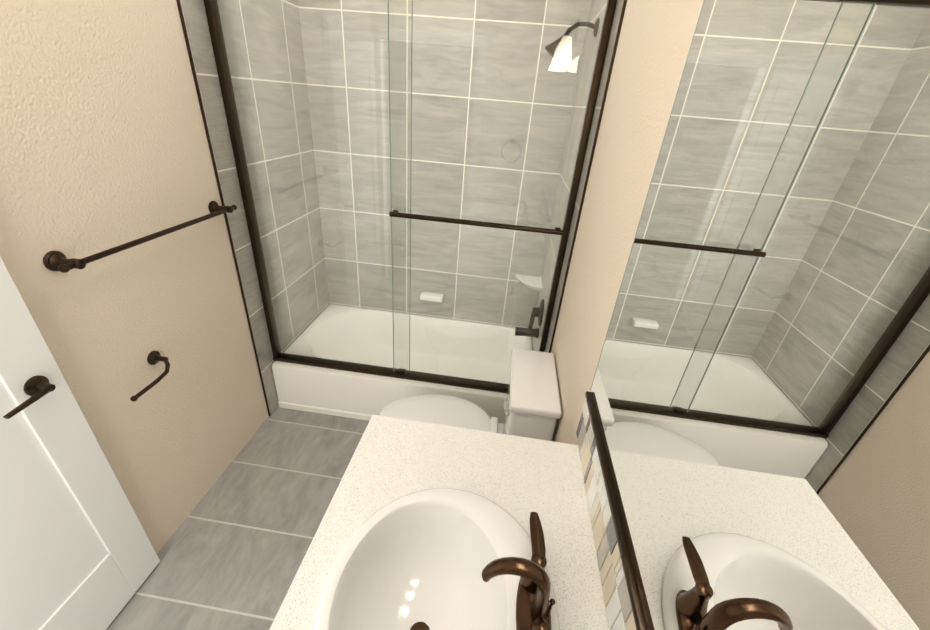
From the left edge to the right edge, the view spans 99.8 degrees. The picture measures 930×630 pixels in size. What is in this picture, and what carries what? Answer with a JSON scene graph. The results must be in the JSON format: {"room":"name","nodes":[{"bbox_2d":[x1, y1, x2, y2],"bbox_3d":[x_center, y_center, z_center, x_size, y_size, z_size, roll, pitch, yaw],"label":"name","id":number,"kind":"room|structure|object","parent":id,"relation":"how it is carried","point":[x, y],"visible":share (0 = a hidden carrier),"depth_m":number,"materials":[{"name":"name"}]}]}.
{"room":"bathroom","nodes":[
{"label":"bathroom","id":0,"kind":"room"},
{"bbox_2d":[0,0,268,553],"bbox_3d":[-1.120,-0.429,1.279,0.100,2.690,2.670,7,29,4],"label":"wall","id":1,"kind":"structure","parent":0,"point":[104,145],"depth_m":1.28,"materials":[{"name":"beige paint"}]},
{"bbox_2d":[0,256,159,629],"bbox_3d":[-1.150,0.262,0.682,0.089,2.028,0.810,7,29,4],"label":"entry door","id":2,"kind":"structure","parent":1,"relation":"in","point":[77,551],"depth_m":1.11,"materials":[{"name":"white paint"}]},
{"bbox_2d":[43,201,236,272],"bbox_3d":[-1.040,-0.291,1.341,0.082,0.056,0.723,7,29,4],"label":"towel rail","id":3,"kind":"object","parent":1,"relation":"attached to","point":[57,261],"visible":1,"depth_m":1.16,"materials":[{"name":"brown metal"}]},
{"bbox_2d":[130,351,169,401],"bbox_3d":[-1.102,0.204,1.357,0.080,0.071,0.206,7,29,4],"label":"paper holder","id":4,"kind":"object","parent":1,"relation":"attached to","point":[154,357],"visible":1,"depth_m":1.40,"materials":[{"name":"brown metal"}]},
{"bbox_2d":[176,0,270,415],"bbox_3d":[-1.019,-0.597,1.599,0.009,2.690,0.007,7,29,4],"label":"trim","id":5,"kind":"structure","parent":1,"relation":"attached to","point":[212,156],"depth_m":1.61,"materials":[{"name":"brown metal"}]},
{"bbox_2d":[180,0,329,414],"bbox_3d":[-0.965,-0.798,1.974,0.008,2.690,0.852,7,29,4],"label":"wall tile","id":6,"kind":"structure","parent":1,"relation":"attached to","point":[197,26],"depth_m":1.95,"materials":[{"name":"grey tile"}]},
{"bbox_2d":[106,406,368,629],"bbox_3d":[-0.637,1.248,1.207,1.885,0.100,4.250,7,29,4],"label":"floor","id":7,"kind":"structure","parent":0,"point":[232,552],"depth_m":1.65,"materials":[{"name":"tile"}]},
{"bbox_2d":[272,304,531,422],"bbox_3d":[-0.319,0.319,2.523,1.465,0.305,0.777,7,29,4],"label":"tub","id":8,"kind":"object","parent":7,"relation":"on","point":[341,393],"visible":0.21,"depth_m":2.65,"materials":[{"name":"white ceramic"}]},
{"bbox_2d":[203,0,616,392],"bbox_3d":[-0.282,-0.442,1.740,1.467,1.781,0.054,7,29,4],"label":"shower door","id":9,"kind":"structure","parent":8,"relation":"on","point":[219,47],"depth_m":1.66,"materials":[{"name":"clear glass"}]},
{"bbox_2d":[387,0,412,370],"bbox_3d":[-0.285,-0.430,1.747,0.088,1.695,0.007,1,29,-6],"label":"shower door glass edge","id":10,"kind":"object","parent":9,"relation":"attached to","point":[390,169],"visible":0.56,"depth_m":1.63,"materials":[{"name":"grey"}]},
{"bbox_2d":[389,210,562,234],"bbox_3d":[0.043,-0.396,1.679,0.742,0.024,0.044,7,29,4],"label":"rail","id":11,"kind":"object","parent":9,"relation":"attached to","point":[555,231],"visible":0.98,"depth_m":1.66,"materials":[{"name":"brown metal"}]},
{"bbox_2d":[269,391,647,629],"bbox_3d":[-0.071,0.838,0.851,0.610,1.042,0.993,7,29,4],"label":"bathroom vanity","id":12,"kind":"object","parent":7,"relation":"on","point":[426,526],"visible":1,"depth_m":0.82,"materials":[{"name":"quartz stone"},{"name":"ceramic"}]},
{"bbox_2d":[310,487,560,629],"bbox_3d":[-0.049,0.562,0.724,0.422,0.146,0.462,7,29,4],"label":"sink","id":13,"kind":"object","parent":12,"relation":"in","point":[400,558],"depth_m":0.81,"materials":[{"name":"white ceramic"}]},
{"bbox_2d":[481,511,555,629],"bbox_3d":[0.089,0.451,0.645,0.129,0.145,0.293,7,29,4],"label":"faucet","id":14,"kind":"object","parent":12,"relation":"on","point":[521,561],"depth_m":0.69,"materials":[{"name":"brown metal"}]},
{"bbox_2d":[379,348,561,440],"bbox_3d":[-0.025,0.532,1.712,0.717,0.756,0.376,7,29,4],"label":"toilet","id":15,"kind":"object","parent":7,"relation":"on","point":[532,405],"visible":0.44,"depth_m":1.57,"materials":[{"name":"white ceramic"}]},
{"bbox_2d":[551,0,703,444],"bbox_3d":[0.442,-0.207,1.116,0.100,2.690,2.770,7,29,4],"label":"wall","id":16,"kind":"structure","parent":0,"point":[654,43],"depth_m":1.05,"materials":[{"name":"beige paint"}]},
{"bbox_2d":[532,0,623,351],"bbox_3d":[0.496,-0.614,1.863,0.008,2.690,0.852,7,29,4],"label":"wall tile","id":17,"kind":"structure","parent":16,"relation":"attached to","point":[573,147],"depth_m":1.78,"materials":[{"name":"grey tile"}]},
{"bbox_2d":[515,18,599,337],"bbox_3d":[0.393,-0.561,1.991,0.203,1.534,0.160,7,29,4],"label":"shower fixtures","id":18,"kind":"object","parent":17,"relation":"attached to","point":[538,313],"depth_m":1.66,"materials":[{"name":"brown metal"}]},
{"bbox_2d":[549,0,626,352],"bbox_3d":[0.441,-0.412,1.488,0.009,2.690,0.007,7,29,4],"label":"trim","id":19,"kind":"structure","parent":16,"relation":"attached to","point":[596,137],"depth_m":1.40,"materials":[{"name":"brown metal"}]},
{"bbox_2d":[576,391,647,629],"bbox_3d":[0.254,0.496,0.621,0.017,0.150,0.993,7,29,4],"label":"backsplash","id":20,"kind":"structure","parent":16,"relation":"attached to","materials":[{"name":"multicoloured tile"}]},
{"bbox_2d":[590,0,929,629],"bbox_3d":[0.298,0.041,0.370,0.006,0.890,0.994,7,29,4],"label":"mirror","id":21,"kind":"object","parent":16,"relation":"attached to","point":[760,390],"visible":0.93,"depth_m":0.37,"materials":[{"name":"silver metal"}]},
{"bbox_3d":[-0.174,-0.933,2.342,1.485,2.690,0.100,7,29,4],"label":"wall","id":22,"kind":"structure","parent":0,"visible":0},
{"bbox_2d":[420,291,443,301],"bbox_3d":[-0.226,-0.124,2.675,0.155,0.037,0.074,7,29,4],"label":"soap shelf","id":23,"kind":"object","parent":22,"relation":"attached to","point":[434,297],"depth_m":2.65,"materials":[{"name":"white ceramic"}]},
{"bbox_2d":[298,0,591,327],"bbox_3d":[-0.181,-0.908,2.295,1.485,2.690,0.008,7,29,4],"label":"wall tile","id":24,"kind":"structure","parent":22,"relation":"attached to","point":[375,240],"depth_m":2.24,"materials":[{"name":"grey tile"}]},
{"bbox_2d":[515,274,542,290],"bbox_3d":[0.400,-0.199,2.489,0.170,0.040,0.170,7,29,4],"label":"soap shelf","id":25,"kind":"object","parent":22,"relation":"attached to","point":[536,284],"depth_m":2.48,"materials":[{"name":"white ceramic"}]}
]}

